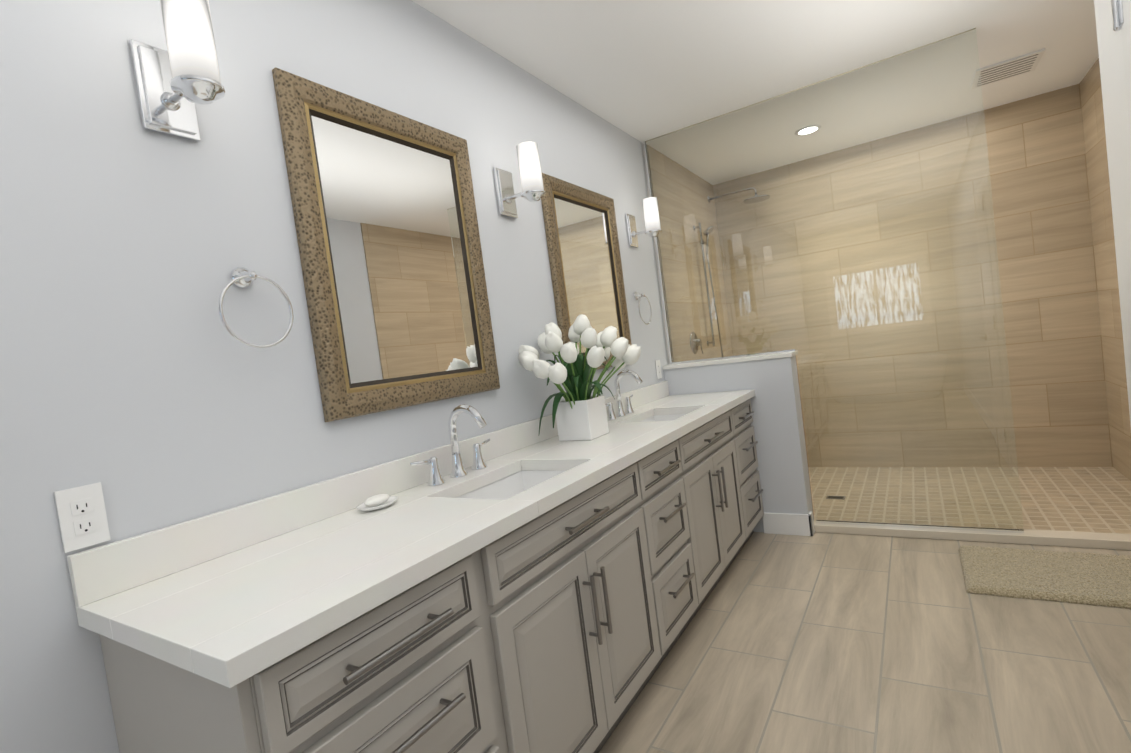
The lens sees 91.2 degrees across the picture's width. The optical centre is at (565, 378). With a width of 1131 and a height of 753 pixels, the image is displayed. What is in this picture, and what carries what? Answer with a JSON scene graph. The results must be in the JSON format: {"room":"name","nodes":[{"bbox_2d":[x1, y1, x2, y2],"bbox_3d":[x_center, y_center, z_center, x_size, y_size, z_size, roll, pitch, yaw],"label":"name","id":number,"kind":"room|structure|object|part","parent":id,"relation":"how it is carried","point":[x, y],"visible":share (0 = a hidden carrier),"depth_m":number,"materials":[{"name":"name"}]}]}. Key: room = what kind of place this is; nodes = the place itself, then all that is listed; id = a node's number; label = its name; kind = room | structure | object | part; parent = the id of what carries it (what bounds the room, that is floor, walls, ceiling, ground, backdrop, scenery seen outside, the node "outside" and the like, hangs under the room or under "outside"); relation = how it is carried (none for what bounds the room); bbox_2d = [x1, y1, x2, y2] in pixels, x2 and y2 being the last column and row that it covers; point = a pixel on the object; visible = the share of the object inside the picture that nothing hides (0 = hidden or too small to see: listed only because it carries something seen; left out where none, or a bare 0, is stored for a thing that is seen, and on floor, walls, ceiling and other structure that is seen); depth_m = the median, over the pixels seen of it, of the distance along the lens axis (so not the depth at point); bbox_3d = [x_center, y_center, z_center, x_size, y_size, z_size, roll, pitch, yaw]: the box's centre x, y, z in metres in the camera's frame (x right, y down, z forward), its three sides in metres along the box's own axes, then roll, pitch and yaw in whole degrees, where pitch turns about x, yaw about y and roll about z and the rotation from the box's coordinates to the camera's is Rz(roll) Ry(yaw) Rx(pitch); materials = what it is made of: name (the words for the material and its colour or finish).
{"room":"bathroom","nodes":[
{"label":"bathroom","id":0,"kind":"room"},
{"bbox_2d":[0,0,669,752],"bbox_3d":[-0.568,-0.046,1.881,0.120,2.600,7.890,-6,3,32],"label":"wall","id":1,"kind":"structure","parent":0,"point":[144,386],"depth_m":1.29,"materials":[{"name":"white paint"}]},
{"bbox_2d":[54,482,110,552],"bbox_3d":[-0.956,0.275,1.098,0.007,0.120,0.072,-6,3,32],"label":"electrical outlet plate","id":2,"kind":"object","parent":1,"relation":"attached to","point":[82,516],"visible":1,"depth_m":1.09,"materials":[{"name":"white plastic"}]},
{"bbox_2d":[129,0,224,141],"bbox_3d":[-0.855,-0.702,1.237,0.197,0.256,0.116,-6,3,32],"label":"sconce","id":3,"kind":"object","parent":1,"relation":"attached to","point":[167,102],"depth_m":1.21,"materials":[{"name":"white glass"}]},
{"bbox_3d":[-0.818,-0.734,1.210,0.091,0.200,0.091,-6,3,32],"label":"sconce shade","id":4,"kind":"part","parent":3,"relation":"part of","materials":[{"name":"white glass"}]},
{"bbox_2d":[218,267,292,347],"bbox_3d":[-0.785,-0.178,1.389,0.061,0.212,0.185,-6,3,32],"label":"towel ring","id":5,"kind":"object","parent":1,"relation":"attached to","point":[241,277],"visible":1,"depth_m":1.38,"materials":[{"name":"silver metal"}]},
{"bbox_2d":[67,381,670,604],"bbox_3d":[-0.138,0.229,2.376,0.020,0.100,3.096,-6,3,32],"label":"backsplash","id":6,"kind":"structure","parent":1,"relation":"attached to","point":[102,571],"depth_m":1.38,"materials":[{"name":"white stone"}]},
{"bbox_2d":[272,67,499,421],"bbox_3d":[-0.528,-0.403,1.856,0.033,0.980,0.765,-6,3,32],"label":"mirror","id":7,"kind":"object","parent":1,"relation":"attached to","point":[387,231],"visible":0.98,"depth_m":1.77,"materials":[{"name":"brown metal"}]},
{"bbox_2d":[493,141,545,217],"bbox_3d":[-0.182,-0.827,2.314,0.197,0.256,0.116,-6,3,32],"label":"sconce","id":8,"kind":"object","parent":1,"relation":"attached to","point":[506,195],"depth_m":2.27,"materials":[{"name":"white glass"}]},
{"bbox_3d":[-0.145,-0.859,2.287,0.091,0.200,0.091,-6,3,32],"label":"sconce shade","id":9,"kind":"part","parent":8,"relation":"part of","materials":[{"name":"white glass"}]},
{"bbox_2d":[541,173,631,369],"bbox_3d":[0.139,-0.527,2.923,0.033,0.960,0.735,-6,3,32],"label":"mirror","id":10,"kind":"object","parent":1,"relation":"attached to","point":[581,231],"visible":0.65,"depth_m":2.89,"materials":[{"name":"brown metal"}]},
{"bbox_2d":[634,292,651,324],"bbox_3d":[0.468,-0.430,3.397,0.061,0.212,0.185,-6,3,32],"label":"towel ring","id":11,"kind":"object","parent":1,"relation":"attached to","point":[636,295],"visible":1,"depth_m":3.39,"materials":[{"name":"silver metal"}]},
{"bbox_2d":[625,197,661,247],"bbox_3d":[0.485,-0.951,3.381,0.197,0.256,0.116,-6,3,32],"label":"sconce","id":12,"kind":"object","parent":1,"relation":"attached to","point":[632,233],"depth_m":3.33,"materials":[{"name":"white glass"}]},
{"bbox_3d":[0.521,-0.983,3.354,0.091,0.200,0.091,-6,3,32],"label":"sconce shade","id":13,"kind":"part","parent":12,"relation":"part of","materials":[{"name":"white glass"}]},
{"bbox_2d":[655,360,661,378],"bbox_3d":[0.607,-0.058,3.607,0.007,0.120,0.072,-6,3,32],"label":"electrical outlet plate","id":14,"kind":"object","parent":1,"relation":"attached to","point":[658,369],"visible":1,"depth_m":3.60,"materials":[{"name":"white plastic"}]},
{"bbox_2d":[647,145,732,361],"bbox_3d":[1.111,-0.378,4.449,0.012,2.600,1.480,-6,3,32],"label":"tiled wall","id":15,"kind":"structure","parent":1,"relation":"attached to","point":[680,199],"depth_m":4.26,"materials":[{"name":"beige tile"}]},
{"bbox_2d":[690,332,702,353],"bbox_3d":[1.001,-0.269,4.187,0.064,0.176,0.170,-6,3,32],"label":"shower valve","id":16,"kind":"structure","parent":15,"relation":"attached to","point":[692,342],"depth_m":4.17,"materials":[{"name":"metal"}]},
{"bbox_2d":[693,222,722,357],"bbox_3d":[1.209,-0.629,4.483,0.159,1.252,0.230,-6,3,32],"label":"rail","id":17,"kind":"object","parent":15,"relation":"attached to","point":[707,231],"depth_m":4.43,"materials":[{"name":"grey metal"}]},
{"bbox_2d":[707,187,769,203],"bbox_3d":[1.470,-1.550,4.718,0.504,0.135,0.210,-6,3,32],"label":"shower head","id":18,"kind":"object","parent":15,"relation":"attached to","point":[758,198],"depth_m":4.67},
{"bbox_2d":[412,0,1098,184],"bbox_3d":[0.358,-1.496,1.121,2.740,0.100,7.890,-6,3,32],"label":"ceiling","id":19,"kind":"structure","parent":0,"point":[642,71],"depth_m":2.84,"materials":[{"name":"white paint"}]},
{"bbox_2d":[795,125,820,135],"bbox_3d":[1.701,-1.739,3.886,0.170,0.006,0.170,-6,3,32],"label":"recessed light","id":20,"kind":"object","parent":19,"relation":"in","point":[807,130],"depth_m":3.88,"materials":[{"name":"white"}]},
{"bbox_2d":[971,48,1044,88],"bbox_3d":[2.614,-1.829,3.288,0.310,0.012,0.310,-6,3,32],"label":"ceiling vent","id":21,"kind":"object","parent":19,"relation":"in","point":[1012,67],"visible":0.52,"depth_m":3.26,"materials":[{"name":"white"}]},
{"bbox_2d":[599,532,1130,752],"bbox_3d":[0.707,1.179,1.240,2.740,0.100,7.890,-6,3,32],"label":"floor","id":22,"kind":"structure","parent":0,"point":[818,642],"depth_m":2.00,"materials":[{"name":"tile"}]},
{"bbox_2d":[100,393,763,752],"bbox_3d":[0.175,0.719,2.259,0.586,0.860,3.068,-6,3,32],"label":"bathroom vanity","id":23,"kind":"object","parent":22,"relation":"on","point":[533,589],"depth_m":1.37,"materials":[{"name":"grey paint"}]},
{"bbox_2d":[75,417,698,692],"bbox_3d":[-0.184,0.333,1.771,0.572,0.040,2.003,-6,3,32],"label":"countertop","id":24,"kind":"structure","parent":23,"relation":"on","point":[211,621],"depth_m":1.10,"materials":[{"name":"white stone"}]},
{"bbox_2d":[356,496,397,510],"bbox_3d":[-0.533,0.359,1.572,0.099,0.014,0.124,-6,3,32],"label":"soap dish","id":25,"kind":"object","parent":24,"relation":"on","point":[391,500],"visible":0.75,"depth_m":1.56,"materials":[{"name":"white ceramic"}]},
{"bbox_2d":[364,494,389,505],"bbox_3d":[-0.535,0.345,1.572,0.052,0.028,0.080,-6,3,32],"label":"soap","id":26,"kind":"object","parent":25,"relation":"in","point":[377,499],"visible":1,"depth_m":1.55,"materials":[{"name":"white"}]},
{"bbox_2d":[410,404,489,485],"bbox_3d":[-0.326,0.206,1.839,0.179,0.240,0.382,-6,3,32],"label":"faucet","id":27,"kind":"object","parent":24,"relation":"on","point":[437,479],"visible":1,"depth_m":1.85,"materials":[{"name":"silver metal"}]},
{"bbox_2d":[443,465,594,500],"bbox_3d":[-0.148,0.422,1.755,0.332,0.169,0.502,-6,3,32],"label":"sink","id":28,"kind":"object","parent":24,"relation":"in","point":[529,481],"depth_m":1.90,"materials":[{"name":"white ceramic"}]},
{"bbox_2d":[518,314,640,440],"bbox_3d":[0.070,-0.009,2.342,0.418,0.520,0.669,-6,3,32],"label":"vase","id":29,"kind":"object","parent":24,"relation":"on","point":[579,412],"visible":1,"depth_m":2.29,"materials":[{"name":"white ceramic"}]},
{"bbox_2d":[606,370,642,419],"bbox_3d":[0.327,0.075,2.885,0.179,0.240,0.382,-6,3,32],"label":"faucet","id":30,"kind":"object","parent":23,"relation":"on","point":[620,412],"visible":0.9,"depth_m":2.90,"materials":[{"name":"silver metal"}]},
{"bbox_2d":[662,350,813,531],"bbox_3d":[1.108,0.418,3.568,0.812,1.100,0.202,-6,3,32],"label":"wall","id":31,"kind":"structure","parent":22,"relation":"on","point":[772,380],"depth_m":3.37,"materials":[{"name":"white paint"}]},
{"bbox_2d":[762,512,814,535],"bbox_3d":[1.348,0.885,3.367,0.281,0.130,0.024,-6,3,32],"label":"baseboard","id":32,"kind":"structure","parent":31,"relation":"attached to","point":[789,524],"depth_m":3.35,"materials":[{"name":"white"}]},
{"bbox_2d":[814,519,1130,549],"bbox_3d":[2.229,0.831,2.949,1.688,0.045,0.110,-6,3,32],"label":"sill","id":33,"kind":"structure","parent":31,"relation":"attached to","point":[1117,541],"depth_m":2.87,"materials":[{"name":"beige stone"}]},
{"bbox_2d":[643,141,1023,532],"bbox_3d":[1.442,-0.392,3.280,1.798,2.553,0.022,-6,3,32],"label":"channel","id":34,"kind":"object","parent":33,"relation":"on","point":[791,350],"visible":0.98,"depth_m":3.41,"materials":[{"name":"silver metal"}]},
{"bbox_2d":[645,28,1023,529],"bbox_3d":[1.443,-0.392,3.280,1.798,2.552,0.010,-6,3,32],"label":"glass panel","id":35,"kind":"object","parent":34,"relation":"attached to","point":[782,226],"visible":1,"depth_m":3.10,"materials":[{"name":"clear glass"}]},
{"bbox_2d":[808,467,1130,533],"bbox_3d":[2.321,0.797,3.835,2.476,0.012,1.467,-6,3,32],"label":"mosaic shower floor","id":36,"kind":"structure","parent":22,"relation":"on","point":[1088,499],"depth_m":3.55,"materials":[{"name":"beige tile"}]},
{"bbox_2d":[826,496,845,499],"bbox_3d":[1.905,0.841,3.905,0.120,0.002,0.080,-6,3,32],"label":"shower drain","id":37,"kind":"object","parent":36,"relation":"on","point":[838,497],"depth_m":3.90,"materials":[{"name":"silver metal"}]},
{"bbox_2d":[958,545,1130,608],"bbox_3d":[2.230,0.860,2.430,0.806,0.032,0.536,-6,3,32],"label":"bath mat","id":38,"kind":"object","parent":22,"relation":"on","point":[1096,579],"visible":1,"depth_m":2.43,"materials":[{"name":"beige fabric"}]},
{"bbox_3d":[2.628,-0.575,4.426,2.620,2.600,0.120,-6,3,32],"label":"wall","id":39,"kind":"structure","parent":0,"visible":0},
{"bbox_2d":[713,84,1112,466],"bbox_3d":[2.543,-0.563,4.403,2.476,2.600,0.012,-6,3,32],"label":"tiled wall","id":40,"kind":"structure","parent":39,"relation":"attached to","point":[1042,227],"depth_m":4.18,"materials":[{"name":"beige tile"}]},
{"bbox_3d":[2.863,-0.519,2.450,0.120,2.600,2.980,-6,3,32],"label":"wall","id":41,"kind":"structure","parent":0,"visible":0},
{"bbox_2d":[1079,58,1130,480],"bbox_3d":[3.091,-0.570,2.941,0.012,2.600,1.900,-6,3,32],"label":"tiled wall","id":42,"kind":"structure","parent":41,"relation":"attached to","point":[1104,249],"depth_m":3.53,"materials":[{"name":"beige tile"}]},
{"bbox_3d":[0.436,-0.074,-0.443,0.120,2.600,4.790,-6,3,32],"label":"wall","id":43,"kind":"structure","parent":0,"visible":0},
{"bbox_2d":[1094,0,1130,425],"bbox_3d":[1.378,-0.032,1.173,0.032,2.130,1.080,-6,3,32],"label":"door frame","id":44,"kind":"structure","parent":43,"relation":"attached to","point":[1113,87],"depth_m":1.54,"materials":[{"name":"white"}]},
{"bbox_2d":[1111,0,1130,141],"bbox_3d":[1.340,0.017,1.125,0.052,2.032,0.768,-6,3,32],"label":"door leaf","id":45,"kind":"structure","parent":43,"relation":"in","point":[1126,33],"depth_m":1.39,"materials":[{"name":"white"}]},
{"bbox_3d":[1.506,-0.095,1.439,0.014,1.804,0.038,-6,3,32],"label":"door hinge","id":46,"kind":"part","parent":45,"relation":"part of","materials":[{"name":"silver metal"}]}
]}

